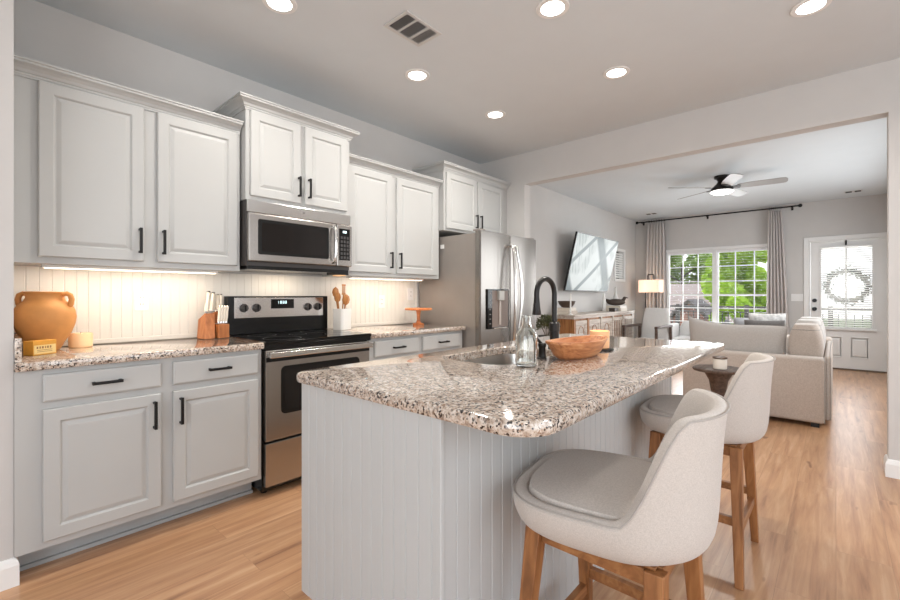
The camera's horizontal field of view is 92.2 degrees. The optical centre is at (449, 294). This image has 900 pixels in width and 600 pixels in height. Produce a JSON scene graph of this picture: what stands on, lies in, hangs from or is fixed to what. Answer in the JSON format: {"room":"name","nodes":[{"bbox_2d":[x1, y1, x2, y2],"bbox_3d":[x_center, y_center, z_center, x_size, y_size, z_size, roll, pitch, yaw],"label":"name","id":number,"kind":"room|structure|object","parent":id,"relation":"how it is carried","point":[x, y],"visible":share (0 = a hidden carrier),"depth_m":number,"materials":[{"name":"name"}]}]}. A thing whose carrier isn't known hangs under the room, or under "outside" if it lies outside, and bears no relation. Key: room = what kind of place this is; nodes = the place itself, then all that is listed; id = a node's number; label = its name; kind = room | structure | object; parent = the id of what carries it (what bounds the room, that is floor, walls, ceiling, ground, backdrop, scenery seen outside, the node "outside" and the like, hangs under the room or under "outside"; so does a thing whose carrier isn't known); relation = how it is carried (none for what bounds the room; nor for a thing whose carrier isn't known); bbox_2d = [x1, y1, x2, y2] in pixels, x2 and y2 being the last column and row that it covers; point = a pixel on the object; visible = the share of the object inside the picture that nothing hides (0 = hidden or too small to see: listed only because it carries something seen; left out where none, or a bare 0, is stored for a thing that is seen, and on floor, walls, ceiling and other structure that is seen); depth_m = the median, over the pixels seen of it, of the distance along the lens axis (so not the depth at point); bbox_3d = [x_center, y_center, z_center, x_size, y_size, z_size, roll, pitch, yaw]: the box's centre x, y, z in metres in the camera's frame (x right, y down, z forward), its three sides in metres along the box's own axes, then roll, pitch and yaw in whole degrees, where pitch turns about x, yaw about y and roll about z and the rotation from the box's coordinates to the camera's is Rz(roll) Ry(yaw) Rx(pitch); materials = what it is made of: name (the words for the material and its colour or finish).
{"room":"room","nodes":[
{"label":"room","id":0,"kind":"room"},
{"bbox_2d":[0,0,13,560],"bbox_3d":[-2.140,-0.172,1.831,0.602,2.725,0.383,0,0,42],"label":"wall","id":1,"kind":"structure","parent":0,"point":[6,6],"depth_m":1.76,"materials":[{"name":"paint"}]},
{"bbox_2d":[0,557,19,591],"bbox_3d":[-1.951,1.133,1.673,0.141,0.115,0.399,0,0,42],"label":"baseboard","id":2,"kind":"structure","parent":1,"relation":"attached to","point":[9,568],"depth_m":1.75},
{"bbox_2d":[14,0,635,337],"bbox_3d":[-0.094,-0.172,4.667,0.120,2.725,12.040,0,0,42],"label":"wall","id":3,"kind":"structure","parent":0,"point":[44,33],"depth_m":3.23,"materials":[{"name":"paint"}]},
{"bbox_2d":[14,54,243,272],"bbox_3d":[-1.757,-0.614,2.428,0.372,0.928,1.016,0,0,42],"label":"upper cabinet","id":4,"kind":"object","parent":3,"relation":"attached to","point":[107,174],"visible":0.97,"depth_m":2.25,"materials":[{"name":"paint"}]},
{"bbox_2d":[41,264,217,273],"bbox_3d":[-1.731,-0.141,2.416,0.050,0.018,0.800,0,0,42],"label":"light","id":5,"kind":"object","parent":4,"relation":"attached to","point":[42,265],"visible":1,"depth_m":2.34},
{"bbox_2d":[45,267,215,273],"bbox_3d":[-1.731,-0.134,2.416,0.030,0.003,0.780,0,0,42],"label":"diffuser","id":6,"kind":"object","parent":5,"relation":"attached to","point":[82,268],"depth_m":2.39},
{"bbox_2d":[134,291,148,310],"bbox_3d":[-1.847,0.035,2.592,0.008,0.116,0.074,0,0,42],"label":"wall outlet","id":7,"kind":"object","parent":3,"relation":"attached to","point":[141,298],"visible":1,"depth_m":2.59,"materials":[{"name":"white plastic"}]},
{"bbox_2d":[14,266,416,343],"bbox_3d":[-1.275,0.063,3.246,0.008,0.424,2.833,0,0,42],"label":"backsplash","id":8,"kind":"structure","parent":3,"relation":"attached to","point":[103,305],"depth_m":2.71,"materials":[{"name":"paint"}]},
{"bbox_2d":[22,320,416,348],"bbox_3d":[-1.269,0.262,3.237,0.012,0.028,2.828,0,0,42],"label":"trim","id":9,"kind":"structure","parent":3,"relation":"attached to","point":[191,335],"depth_m":2.67,"materials":[{"name":"paint"}]},
{"bbox_2d":[212,91,359,214],"bbox_3d":[-1.133,-0.913,3.080,0.436,0.630,0.885,0,0,42],"label":"upper cabinet","id":10,"kind":"object","parent":3,"relation":"attached to","point":[290,157],"visible":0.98,"depth_m":2.89,"materials":[{"name":"paint"}]},
{"bbox_2d":[236,199,351,275],"bbox_3d":[-1.118,-0.369,3.067,0.458,0.452,0.762,0,0,42],"label":"microwave","id":11,"kind":"object","parent":10,"relation":"attached to","point":[274,238],"visible":1,"depth_m":2.90,"materials":[{"name":"silver metal"}]},
{"bbox_2d":[378,295,384,307],"bbox_3d":[-0.625,0.060,3.962,0.008,0.116,0.074,0,0,42],"label":"wall outlet","id":12,"kind":"object","parent":3,"relation":"attached to","point":[381,298],"visible":1,"depth_m":3.96,"materials":[{"name":"white plastic"}]},
{"bbox_2d":[322,153,442,279],"bbox_3d":[-0.552,-0.611,3.780,0.372,0.922,1.050,0,0,42],"label":"upper cabinet","id":13,"kind":"object","parent":3,"relation":"attached to","point":[394,211],"visible":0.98,"depth_m":3.66,"materials":[{"name":"paint"}]},
{"bbox_2d":[348,276,422,280],"bbox_3d":[-0.533,-0.141,3.759,0.050,0.018,0.800,0,0,42],"label":"light","id":14,"kind":"object","parent":13,"relation":"attached to","point":[350,277],"visible":0.93,"depth_m":3.69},
{"bbox_2d":[350,278,419,280],"bbox_3d":[-0.533,-0.134,3.759,0.030,0.003,0.780,0,0,42],"label":"diffuser","id":15,"kind":"object","parent":14,"relation":"attached to","point":[408,279],"depth_m":3.77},
{"bbox_2d":[407,288,412,299],"bbox_3d":[-0.386,-0.010,4.230,0.008,0.116,0.074,0,0,42],"label":"wall outlet","id":16,"kind":"object","parent":3,"relation":"attached to","point":[409,290],"visible":1,"depth_m":4.22,"materials":[{"name":"white plastic"}]},
{"bbox_2d":[412,160,510,236],"bbox_3d":[0.150,-0.923,4.523,0.430,0.627,1.098,0,0,42],"label":"upper cabinet","id":17,"kind":"object","parent":3,"relation":"attached to","point":[469,199],"visible":0.84,"depth_m":4.30,"materials":[{"name":"paint"}]},
{"bbox_2d":[563,231,618,291],"bbox_3d":[2.268,-0.494,6.982,0.312,0.867,1.600,0,0,42],"label":"television","id":18,"kind":"object","parent":3,"relation":"attached to","point":[591,262],"visible":1,"depth_m":6.83,"materials":[{"name":"black plastic"}]},
{"bbox_2d":[614,248,624,281],"bbox_3d":[3.239,-0.575,8.361,0.104,0.630,0.550,0,0,42],"label":"window","id":19,"kind":"structure","parent":3,"relation":"in","point":[617,267],"depth_m":8.38,"materials":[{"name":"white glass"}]},
{"bbox_2d":[616,253,622,277],"bbox_3d":[3.251,-0.567,8.350,0.010,0.474,0.430,0,0,42],"label":"blind","id":20,"kind":"object","parent":19,"relation":"attached to","point":[620,275],"depth_m":8.38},
{"bbox_2d":[0,369,899,599],"bbox_3d":[1.946,1.240,2.847,5.587,0.100,12.040,0,0,42],"label":"floor","id":21,"kind":"structure","parent":0,"point":[829,511],"depth_m":2.09,"materials":[{"name":"brown wood"}]},
{"bbox_2d":[14,349,260,570],"bbox_3d":[-1.649,0.752,2.332,0.662,0.873,1.018,0,0,42],"label":"base cabinet","id":22,"kind":"object","parent":21,"relation":"on","point":[103,453],"visible":0.98,"depth_m":2.04,"materials":[{"name":"paint"}]},
{"bbox_2d":[14,333,263,371],"bbox_3d":[-1.655,0.246,2.341,0.643,0.136,1.022,0,0,42],"label":"countertop","id":23,"kind":"structure","parent":22,"relation":"on","point":[107,353],"depth_m":2.12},
{"bbox_2d":[23,339,55,355],"bbox_3d":[-1.901,0.243,2.007,0.058,0.066,0.100,0,0,10],"label":"box","id":24,"kind":"object","parent":23,"relation":"on","point":[44,346],"visible":1,"depth_m":1.98,"materials":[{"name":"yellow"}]},
{"bbox_2d":[37,345,51,351],"bbox_3d":[-1.873,0.248,1.999,0.001,0.025,0.066,0,0,9],"label":"print","id":25,"kind":"object","parent":24,"relation":"attached to","point":[50,345],"depth_m":2.00},
{"bbox_2d":[14,291,76,349],"bbox_3d":[-2.018,0.128,2.157,0.250,0.295,0.240,0,0,-13],"label":"clay jar","id":26,"kind":"object","parent":23,"relation":"on","point":[41,315],"visible":0.88,"depth_m":2.09,"materials":[{"name":"ceramic"}]},
{"bbox_2d":[68,332,92,347],"bbox_3d":[-1.956,0.236,2.292,0.102,0.080,0.102,0,0,42],"label":"pillar candle","id":27,"kind":"object","parent":23,"relation":"on","point":[83,339],"visible":0.91,"depth_m":2.26,"materials":[{"name":"wax"}]},
{"bbox_2d":[197,312,228,338],"bbox_3d":[-1.528,0.194,2.784,0.122,0.164,0.155,0,0,34],"label":"knife block","id":28,"kind":"object","parent":23,"relation":"on","point":[207,328],"visible":0.8,"depth_m":2.75,"materials":[{"name":"brown wood"}]},
{"bbox_2d":[204,291,210,313],"bbox_3d":[-1.564,0.047,2.786,0.026,0.149,0.071,0,0,-10],"label":"kitchen knife","id":29,"kind":"object","parent":28,"relation":"in","point":[206,306],"visible":0.98,"depth_m":2.78,"materials":[{"name":"silver metal"}]},
{"bbox_2d":[209,292,214,312],"bbox_3d":[-1.544,0.050,2.806,0.026,0.140,0.068,0,0,-10],"label":"kitchen knife","id":30,"kind":"object","parent":28,"relation":"in","point":[211,305],"visible":0.99,"depth_m":2.80,"materials":[{"name":"silver metal"}]},
{"bbox_2d":[216,294,218,311],"bbox_3d":[-1.536,0.053,2.856,0.022,0.120,0.054,0,0,-25],"label":"kitchen knife","id":31,"kind":"object","parent":28,"relation":"in","point":[217,295],"visible":0.85,"depth_m":2.85,"materials":[{"name":"silver metal"}]},
{"bbox_2d":[217,306,221,323],"bbox_3d":[-1.490,0.127,2.792,0.019,0.116,0.038,0,0,4],"label":"kitchen knife","id":32,"kind":"object","parent":28,"relation":"in","point":[219,307],"visible":1,"depth_m":2.79,"materials":[{"name":"silver metal"}]},
{"bbox_2d":[222,306,226,322],"bbox_3d":[-1.472,0.127,2.819,0.019,0.116,0.038,0,0,4],"label":"kitchen knife","id":33,"kind":"object","parent":28,"relation":"in","point":[225,307],"visible":1,"depth_m":2.81,"materials":[{"name":"silver metal"}]},
{"bbox_2d":[224,296,372,492],"bbox_3d":[-1.035,0.599,3.000,0.675,1.182,0.776,0,0,42],"label":"electric range","id":34,"kind":"object","parent":21,"relation":"on","point":[285,354],"visible":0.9,"depth_m":2.71,"materials":[{"name":"silver metal"}]},
{"bbox_2d":[229,329,370,345],"bbox_3d":[-1.027,0.283,2.986,0.572,0.022,0.764,0,0,42],"label":"cooktop","id":35,"kind":"object","parent":34,"relation":"in","point":[296,337],"depth_m":2.91,"materials":[{"name":"black glass"}]},
{"bbox_2d":[367,330,461,360],"bbox_3d":[-0.442,0.752,3.686,0.662,0.873,1.037,0,0,42],"label":"base cabinet","id":36,"kind":"object","parent":21,"relation":"on","point":[399,346],"visible":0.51,"depth_m":3.42,"materials":[{"name":"paint"}]},
{"bbox_2d":[331,323,464,338],"bbox_3d":[-0.448,0.295,3.695,0.643,0.038,1.056,0,0,42],"label":"countertop","id":37,"kind":"structure","parent":36,"relation":"on","point":[394,330],"depth_m":3.56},
{"bbox_2d":[333,308,350,329],"bbox_3d":[-0.858,0.192,3.439,0.114,0.168,0.114,0,0,30],"label":"utensil crock","id":38,"kind":"object","parent":37,"relation":"on","point":[341,317],"visible":0.97,"depth_m":3.39,"materials":[{"name":"white ceramic"}]},
{"bbox_2d":[332,287,338,308],"bbox_3d":[-0.905,0.094,3.429,0.029,0.315,0.073,0,0,43],"label":"ladle","id":39,"kind":"object","parent":38,"relation":"in","point":[335,289],"visible":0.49,"depth_m":3.42,"materials":[{"name":"brown wood"}]},
{"bbox_2d":[332,287,338,295],"bbox_3d":[-0.906,-0.021,3.428,0.025,0.085,0.072,0,0,30],"label":"bowl","id":40,"kind":"object","parent":39,"relation":"on","point":[335,289],"depth_m":3.41,"materials":[{"name":"brown wood"}]},
{"bbox_2d":[334,292,340,308],"bbox_3d":[-0.876,0.113,3.387,0.027,0.277,0.086,0,0,30],"label":"wooden spoon","id":41,"kind":"object","parent":38,"relation":"in","point":[337,296],"visible":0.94,"depth_m":3.37,"materials":[{"name":"brown wood"}]},
{"bbox_2d":[334,292,340,302],"bbox_3d":[-0.878,0.017,3.381,0.025,0.085,0.072,0,0,30],"label":"bowl","id":42,"kind":"object","parent":41,"relation":"on","point":[337,297],"depth_m":3.37,"materials":[{"name":"brown wood"}]},
{"bbox_2d":[342,284,345,308],"bbox_3d":[-0.861,0.083,3.482,0.016,0.338,0.066,0,0,15],"label":"slotted turner","id":43,"kind":"object","parent":38,"relation":"in","point":[343,285],"visible":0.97,"depth_m":3.49,"materials":[{"name":"brown wood"}]},
{"bbox_2d":[342,295,348,308],"bbox_3d":[-0.824,0.124,3.411,0.050,0.255,0.057,0,0,-10],"label":"wooden spoon","id":44,"kind":"object","parent":38,"relation":"in","point":[345,299],"visible":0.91,"depth_m":3.40,"materials":[{"name":"brown wood"}]},
{"bbox_2d":[405,308,431,324],"bbox_3d":[-0.293,0.199,4.027,0.254,0.154,0.254,0,0,42],"label":"cake stand","id":45,"kind":"object","parent":37,"relation":"on","point":[418,310],"visible":1,"depth_m":3.98,"materials":[{"name":"brown wood"}]},
{"bbox_2d":[419,228,535,347],"bbox_3d":[0.334,0.300,4.354,0.882,1.777,0.938,0,0,42],"label":"refrigerator","id":46,"kind":"object","parent":21,"relation":"on","point":[485,284],"visible":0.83,"depth_m":4.00,"materials":[{"name":"silver metal"}]},
{"bbox_2d":[302,376,671,599],"bbox_3d":[0.403,0.752,2.090,0.691,0.873,2.057,0,0,42],"label":"kitchen island","id":47,"kind":"object","parent":21,"relation":"on","point":[398,504],"visible":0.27,"depth_m":1.30,"materials":[{"name":"paint"}]},
{"bbox_2d":[297,334,724,437],"bbox_3d":[0.505,0.295,2.017,0.996,0.038,2.108,0,0,42],"label":"island countertop","id":48,"kind":"structure","parent":47,"relation":"on","point":[549,397],"depth_m":1.41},
{"bbox_2d":[465,354,537,364],"bbox_3d":[0.261,0.410,2.012,0.384,0.192,0.604,0,0,42],"label":"sink","id":49,"kind":"object","parent":48,"relation":"in","point":[501,359],"visible":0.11,"depth_m":2.26,"materials":[{"name":"silver metal"}]},
{"bbox_2d":[515,315,536,366],"bbox_3d":[0.297,0.178,1.685,0.084,0.196,0.084,0,0,42],"label":"glass bottle","id":50,"kind":"object","parent":48,"relation":"on","point":[526,336],"visible":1,"depth_m":1.65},
{"bbox_2d":[537,337,546,359],"bbox_3d":[0.380,0.214,1.860,0.072,0.123,0.040,0,0,6],"label":"soap dispenser","id":51,"kind":"object","parent":48,"relation":"on","point":[542,346],"visible":0.87,"depth_m":1.85,"materials":[{"name":"brown metal"}]},
{"bbox_2d":[532,276,559,347],"bbox_3d":[0.493,0.090,2.211,0.201,0.371,0.065,0,0,-41],"label":"kitchen faucet","id":52,"kind":"object","parent":48,"relation":"on","point":[554,326],"visible":0.85,"depth_m":2.23,"materials":[{"name":"brown metal"}]},
{"bbox_2d":[545,335,607,359],"bbox_3d":[0.572,0.235,1.936,0.188,0.082,0.424,0,0,45],"label":"dough bowl","id":53,"kind":"object","parent":48,"relation":"on","point":[586,346],"visible":1,"depth_m":1.84,"materials":[{"name":"brown wood"}]},
{"bbox_2d":[590,330,613,351],"bbox_3d":[0.751,0.227,2.171,0.136,0.097,0.136,0,0,42],"label":"glass candle","id":54,"kind":"object","parent":48,"relation":"on","point":[606,348],"visible":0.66,"depth_m":2.13,"materials":[{"name":"orange glass"}]},
{"bbox_2d":[550,310,634,337],"bbox_3d":[2.393,0.735,7.024,0.380,0.910,2.430,0,0,42],"label":"sideboard","id":55,"kind":"object","parent":21,"relation":"on","point":[581,322],"visible":0.43,"depth_m":6.67,"materials":[{"name":"brown wood"}]},
{"bbox_2d":[557,311,576,314],"bbox_3d":[1.695,0.255,6.287,0.200,0.050,0.280,0,0,42],"label":"book","id":56,"kind":"object","parent":55,"relation":"on","point":[558,312],"visible":0.73,"depth_m":6.19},
{"bbox_2d":[558,307,575,310],"bbox_3d":[1.695,0.206,6.287,0.180,0.045,0.260,0,0,37],"label":"book","id":57,"kind":"object","parent":56,"relation":"on","point":[562,308],"visible":0.89,"depth_m":6.20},
{"bbox_2d":[558,301,575,307],"bbox_3d":[1.695,0.135,6.287,0.250,0.097,0.250,0,0,42],"label":"footed bowl","id":58,"kind":"object","parent":57,"relation":"on","point":[565,304],"visible":0.95,"depth_m":6.20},
{"bbox_2d":[602,293,605,310],"bbox_3d":[2.686,0.124,7.547,0.064,0.310,0.064,0,0,42],"label":"bud vase","id":59,"kind":"object","parent":55,"relation":"on","point":[603,298],"visible":0.97,"depth_m":7.52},
{"bbox_2d":[606,308,626,310],"bbox_3d":[2.910,0.252,7.588,0.280,0.055,0.300,0,0,42],"label":"book","id":60,"kind":"object","parent":55,"relation":"on","point":[607,309],"visible":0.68,"depth_m":7.51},
{"bbox_2d":[606,305,625,307],"bbox_3d":[2.910,0.204,7.588,0.260,0.040,0.260,0,0,45],"label":"book","id":61,"kind":"object","parent":60,"relation":"on","point":[607,306],"visible":1,"depth_m":7.54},
{"bbox_2d":[606,297,627,304],"bbox_3d":[2.911,0.105,7.588,0.390,0.159,0.124,0,0,20],"label":"duck figurine","id":62,"kind":"object","parent":61,"relation":"on","point":[611,301],"visible":0.97,"depth_m":7.54,"materials":[{"name":"brown wood"}]},
{"bbox_2d":[513,388,730,599],"bbox_3d":[0.468,0.731,1.218,0.543,0.920,0.514,0,0,42],"label":"counter stool","id":63,"kind":"object","parent":21,"relation":"on","point":[635,519],"visible":1,"depth_m":1.04,"materials":[{"name":"fabric"}]},
{"bbox_2d":[622,308,672,339],"bbox_3d":[3.404,0.710,7.409,0.574,0.961,0.830,0,0,45],"label":"armchair","id":64,"kind":"object","parent":21,"relation":"on","point":[656,324],"visible":0.5,"depth_m":7.58,"materials":[{"name":"white fabric"}]},
{"bbox_2d":[638,274,663,307],"bbox_3d":[3.923,0.391,8.454,0.260,1.599,0.413,0,0,-38],"label":"floor lamp","id":65,"kind":"object","parent":21,"relation":"on","point":[644,286],"visible":0.66,"depth_m":8.37,"materials":[{"name":"fabric"}]},
{"bbox_2d":[671,321,715,340],"bbox_3d":[4.416,0.840,7.752,0.910,0.700,0.810,0,0,37],"label":"armchair","id":66,"kind":"object","parent":21,"relation":"on","point":[683,334],"visible":0.17,"depth_m":8.05,"materials":[{"name":"white fabric"}]},
{"bbox_2d":[640,353,775,590],"bbox_3d":[1.200,0.732,2.036,0.552,0.921,0.522,0,0,42],"label":"counter stool","id":67,"kind":"object","parent":21,"relation":"on","point":[748,394],"visible":0.66,"depth_m":1.80,"materials":[{"name":"fabric"}]},
{"bbox_2d":[692,364,738,396],"bbox_3d":[2.419,0.923,3.899,0.410,0.534,0.410,0,0,42],"label":"side table","id":68,"kind":"object","parent":21,"relation":"on","point":[718,379],"visible":0.55,"depth_m":3.84,"materials":[{"name":"brown wood"}]},
{"bbox_2d":[712,355,727,369],"bbox_3d":[2.401,0.598,3.848,0.114,0.116,0.114,0,0,42],"label":"jar candle","id":69,"kind":"object","parent":68,"relation":"on","point":[719,362],"visible":1,"depth_m":3.80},
{"bbox_2d":[683,335,832,427],"bbox_3d":[3.661,0.860,5.039,1.185,0.660,2.285,0,0,42],"label":"sectional sofa","id":70,"kind":"object","parent":21,"relation":"on","point":[801,386],"visible":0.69,"depth_m":3.97,"materials":[{"name":"fabric"}]},
{"bbox_3d":[3.937,0.830,5.299,0.760,0.159,1.030,0,0,42],"label":"seat cushion","id":71,"kind":"object","parent":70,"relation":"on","visible":0},
{"bbox_2d":[734,317,748,324],"bbox_3d":[4.029,0.525,5.719,0.468,0.448,0.160,0,0,32],"label":"throw pillow","id":72,"kind":"object","parent":71,"relation":"on","point":[737,321],"visible":0.2,"depth_m":5.77,"materials":[{"name":"grey fabric"}]},
{"bbox_2d":[749,313,785,325],"bbox_3d":[3.831,0.470,5.226,0.400,0.500,0.120,0,0,12],"label":"throw pillow","id":73,"kind":"object","parent":71,"relation":"on","point":[752,316],"visible":0.24,"depth_m":5.19,"materials":[{"name":"fabric"}]},
{"bbox_2d":[800,317,825,349],"bbox_3d":[4.183,0.501,5.016,0.260,0.482,0.489,0,0,42],"label":"cushion","id":74,"kind":"object","parent":71,"relation":"on","point":[819,318],"visible":0.16,"depth_m":4.91,"materials":[{"name":"fabric"}]},
{"bbox_3d":[3.422,0.830,4.519,0.490,0.159,0.800,0,0,42],"label":"seat cushion","id":75,"kind":"object","parent":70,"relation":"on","visible":0},
{"bbox_2d":[744,320,784,325],"bbox_3d":[3.520,0.500,4.847,0.380,0.440,0.120,0,0,22],"label":"throw pillow","id":76,"kind":"object","parent":75,"relation":"on","point":[746,322],"visible":0.27,"depth_m":4.82,"materials":[{"name":"fabric"}]},
{"bbox_2d":[788,323,823,356],"bbox_3d":[3.497,0.513,4.247,0.260,0.457,0.469,0,0,42],"label":"cushion","id":77,"kind":"object","parent":75,"relation":"on","point":[805,339],"visible":0.6,"depth_m":4.08,"materials":[{"name":"fabric"}]},
{"bbox_2d":[796,319,824,348],"bbox_3d":[3.836,0.503,4.628,0.260,0.477,0.489,0,0,42],"label":"cushion","id":78,"kind":"object","parent":75,"relation":"on","point":[817,321],"visible":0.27,"depth_m":4.50,"materials":[{"name":"fabric"}]},
{"bbox_3d":[3.045,0.830,4.855,0.500,0.159,0.800,0,0,42],"label":"seat cushion","id":79,"kind":"object","parent":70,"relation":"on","visible":0},
{"bbox_2d":[689,316,787,353],"bbox_3d":[2.972,0.492,4.511,0.867,0.512,0.170,0,0,42],"label":"cushion","id":80,"kind":"object","parent":79,"relation":"on","point":[749,338],"visible":0.59,"depth_m":4.41,"materials":[{"name":"fabric"}]},
{"bbox_3d":[1.267,0.926,5.657,0.280,0.531,0.290,0,0,42],"label":"plant stand","id":81,"kind":"object","parent":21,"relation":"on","visible":0},
{"bbox_2d":[536,314,560,336],"bbox_3d":[1.269,0.451,5.649,0.360,0.417,0.374,0,0,42],"label":"potted plant","id":82,"kind":"object","parent":81,"relation":"on","point":[545,320],"visible":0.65,"depth_m":5.61,"materials":[{"name":"green plant"}]},
{"bbox_2d":[35,0,899,220],"bbox_3d":[1.946,-1.595,2.847,5.587,0.120,12.040,0,0,42],"label":"ceiling","id":83,"kind":"structure","parent":0,"point":[551,87],"depth_m":2.89,"materials":[{"name":"paint"}]},
{"bbox_2d":[262,0,296,13],"bbox_3d":[-0.894,-1.532,2.272,0.176,0.005,0.176,0,0,42],"label":"recessed light","id":84,"kind":"object","parent":83,"relation":"in","point":[278,6],"visible":1,"depth_m":2.29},
{"bbox_2d":[383,10,441,46],"bbox_3d":[-0.213,-1.531,2.495,0.196,0.008,0.276,0,0,42],"label":"ceiling vent","id":85,"kind":"object","parent":83,"relation":"in","point":[407,25],"visible":1,"depth_m":2.49,"materials":[{"name":"metal"}]},
{"bbox_2d":[405,69,429,81],"bbox_3d":[-0.229,-1.532,3.018,0.176,0.005,0.176,0,0,42],"label":"recessed light","id":86,"kind":"object","parent":83,"relation":"in","point":[416,75],"visible":1,"depth_m":3.01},
{"bbox_2d":[485,110,505,118],"bbox_3d":[0.385,-1.532,3.677,0.176,0.005,0.176,0,0,42],"label":"recessed light","id":87,"kind":"object","parent":83,"relation":"in","point":[494,114],"visible":1,"depth_m":3.67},
{"bbox_2d":[536,0,569,18],"bbox_3d":[0.548,-1.532,2.312,0.176,0.005,0.176,0,0,42],"label":"recessed light","id":88,"kind":"object","parent":83,"relation":"in","point":[546,9],"visible":1,"depth_m":2.31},
{"bbox_2d":[603,66,629,78],"bbox_3d":[1.147,-1.532,2.983,0.176,0.005,0.176,0,0,42],"label":"recessed light","id":89,"kind":"object","parent":83,"relation":"in","point":[616,72],"visible":1,"depth_m":2.98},
{"bbox_2d":[677,173,787,199],"bbox_3d":[3.547,-1.415,5.568,1.269,0.239,1.297,0,0,42],"label":"ceiling fan","id":90,"kind":"object","parent":83,"relation":"hanging from","point":[723,186],"visible":1,"depth_m":5.46,"materials":[{"name":"brown metal"}]},
{"bbox_2d":[790,0,831,16],"bbox_3d":[1.916,-1.532,2.298,0.176,0.005,0.176,0,0,42],"label":"recessed light","id":91,"kind":"object","parent":83,"relation":"in","point":[804,8],"visible":1,"depth_m":2.30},
{"bbox_2d":[480,58,899,460],"bbox_3d":[2.435,-0.172,3.305,5.467,2.725,0.115,0,0,42],"label":"wall","id":92,"kind":"structure","parent":0,"point":[872,92],"depth_m":3.32,"materials":[{"name":"paint"}]},
{"bbox_2d":[883,454,899,478],"bbox_3d":[3.632,1.133,2.238,1.959,0.115,0.147,0,0,42],"label":"baseboard opening","id":93,"kind":"structure","parent":92,"relation":"attached to","point":[891,468],"depth_m":2.82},
{"bbox_2d":[636,194,886,337],"bbox_3d":[5.392,-0.172,7.747,3.967,2.725,0.140,0,0,42],"label":"wall","id":94,"kind":"structure","parent":0,"point":[863,214],"depth_m":7.34,"materials":[{"name":"paint"}]},
{"bbox_2d":[666,244,766,323],"bbox_3d":[4.976,-0.028,8.057,1.900,1.735,0.150,0,0,42],"label":"window","id":95,"kind":"structure","parent":94,"relation":"in","point":[715,266],"depth_m":8.07,"materials":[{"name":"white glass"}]},
{"bbox_2d":[668,252,712,323],"bbox_3d":[4.640,-0.051,8.365,0.771,1.523,0.018,0,0,42],"label":"blind","id":96,"kind":"object","parent":95,"relation":"attached to","point":[671,253],"depth_m":8.43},
{"bbox_2d":[717,248,766,322],"bbox_3d":[5.295,-0.051,7.781,0.841,1.523,0.018,0,0,42],"label":"blind","id":97,"kind":"object","parent":95,"relation":"attached to","point":[722,250],"depth_m":7.88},
{"bbox_2d":[636,204,801,225],"bbox_3d":[4.835,-1.468,8.034,2.660,0.075,0.169,0,0,42],"label":"curtain rod","id":98,"kind":"object","parent":94,"relation":"attached to","point":[798,205],"visible":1,"depth_m":7.84,"materials":[{"name":"black metal"}]},
{"bbox_2d":[645,220,666,307],"bbox_3d":[4.090,-0.164,8.626,0.474,2.669,0.100,0,0,42],"label":"curtain","id":99,"kind":"object","parent":98,"relation":"hanging from","point":[656,233],"visible":0.52,"depth_m":8.59,"materials":[{"name":"fabric"}]},
{"bbox_2d":[766,207,789,334],"bbox_3d":[5.550,-0.164,7.324,0.344,2.669,0.100,0,0,42],"label":"curtain","id":100,"kind":"object","parent":98,"relation":"hanging from","point":[776,296],"visible":0.72,"depth_m":7.33,"materials":[{"name":"fabric"}]},
{"bbox_2d":[791,294,802,300],"bbox_3d":[5.824,0.042,7.260,0.156,0.120,0.010,0,0,42],"label":"light switch","id":101,"kind":"object","parent":94,"relation":"attached to","point":[794,297],"visible":1,"depth_m":7.26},
{"bbox_2d":[804,232,886,372],"bbox_3d":[6.317,0.120,6.882,1.065,2.140,0.178,0,0,42],"label":"door","id":102,"kind":"structure","parent":94,"relation":"in","point":[864,349],"depth_m":6.81,"materials":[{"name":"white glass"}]},
{"bbox_2d":[822,265,871,305],"bbox_3d":[6.380,-0.307,6.932,0.639,0.986,0.120,0,0,42],"label":"wreath","id":103,"kind":"object","parent":102,"relation":"attached to","point":[849,265],"visible":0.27,"depth_m":6.92,"materials":[{"name":"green plant"}]},
{"bbox_2d":[821,246,871,328],"bbox_3d":[6.272,-0.117,6.853,0.593,1.276,0.015,0,0,42],"label":"blind","id":104,"kind":"object","parent":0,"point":[828,300],"depth_m":6.85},
{"label":"outside","id":105,"kind":"structure","parent":0,"visible":0},
{"bbox_2d":[730,316,869,326],"bbox_3d":[25.656,3.940,43.782,100.000,0.300,80.500,0,0,42],"label":"ground","id":106,"kind":"structure","parent":105,"point":[730,316],"depth_m":59.64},
{"bbox_2d":[670,253,711,283],"bbox_3d":[19.539,-1.042,36.538,7.912,9.676,6.062,0,0,25],"label":"leafy tree","id":107,"kind":"object","parent":106,"relation":"on","point":[675,275],"visible":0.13,"depth_m":36.39,"materials":[{"name":"green plant"}]},
{"bbox_2d":[670,284,733,325],"bbox_3d":[11.772,1.565,25.815,9.600,4.450,13.000,0,0,42],"label":"house","id":108,"kind":"structure","parent":106,"relation":"on","point":[674,288],"depth_m":23.62,"materials":[{"name":"beige"}]},
{"bbox_2d":[708,267,750,321],"bbox_3d":[11.080,0.521,16.711,1.932,6.554,2.006,0,0,38],"label":"leafy tree","id":109,"kind":"object","parent":106,"relation":"on","point":[720,313],"visible":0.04,"depth_m":16.87,"materials":[{"name":"green plant"}]},
{"bbox_2d":[700,250,766,317],"bbox_3d":[9.607,0.172,14.311,2.448,7.250,2.510,0,0,42],"label":"leafy tree","id":110,"kind":"object","parent":106,"relation":"on","point":[726,287],"visible":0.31,"depth_m":14.21,"materials":[{"name":"green plant"}]},
{"bbox_3d":[6.152,2.505,8.549,5.000,2.570,2.030,0,0,42],"label":"wooden deck","id":111,"kind":"object","parent":106,"relation":"on","visible":0},
{"bbox_2d":[670,304,871,329],"bbox_3d":[6.768,0.720,9.239,4.900,1.000,0.080,0,0,42],"label":"deck railing","id":112,"kind":"object","parent":111,"relation":"on","point":[677,310],"visible":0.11,"depth_m":9.70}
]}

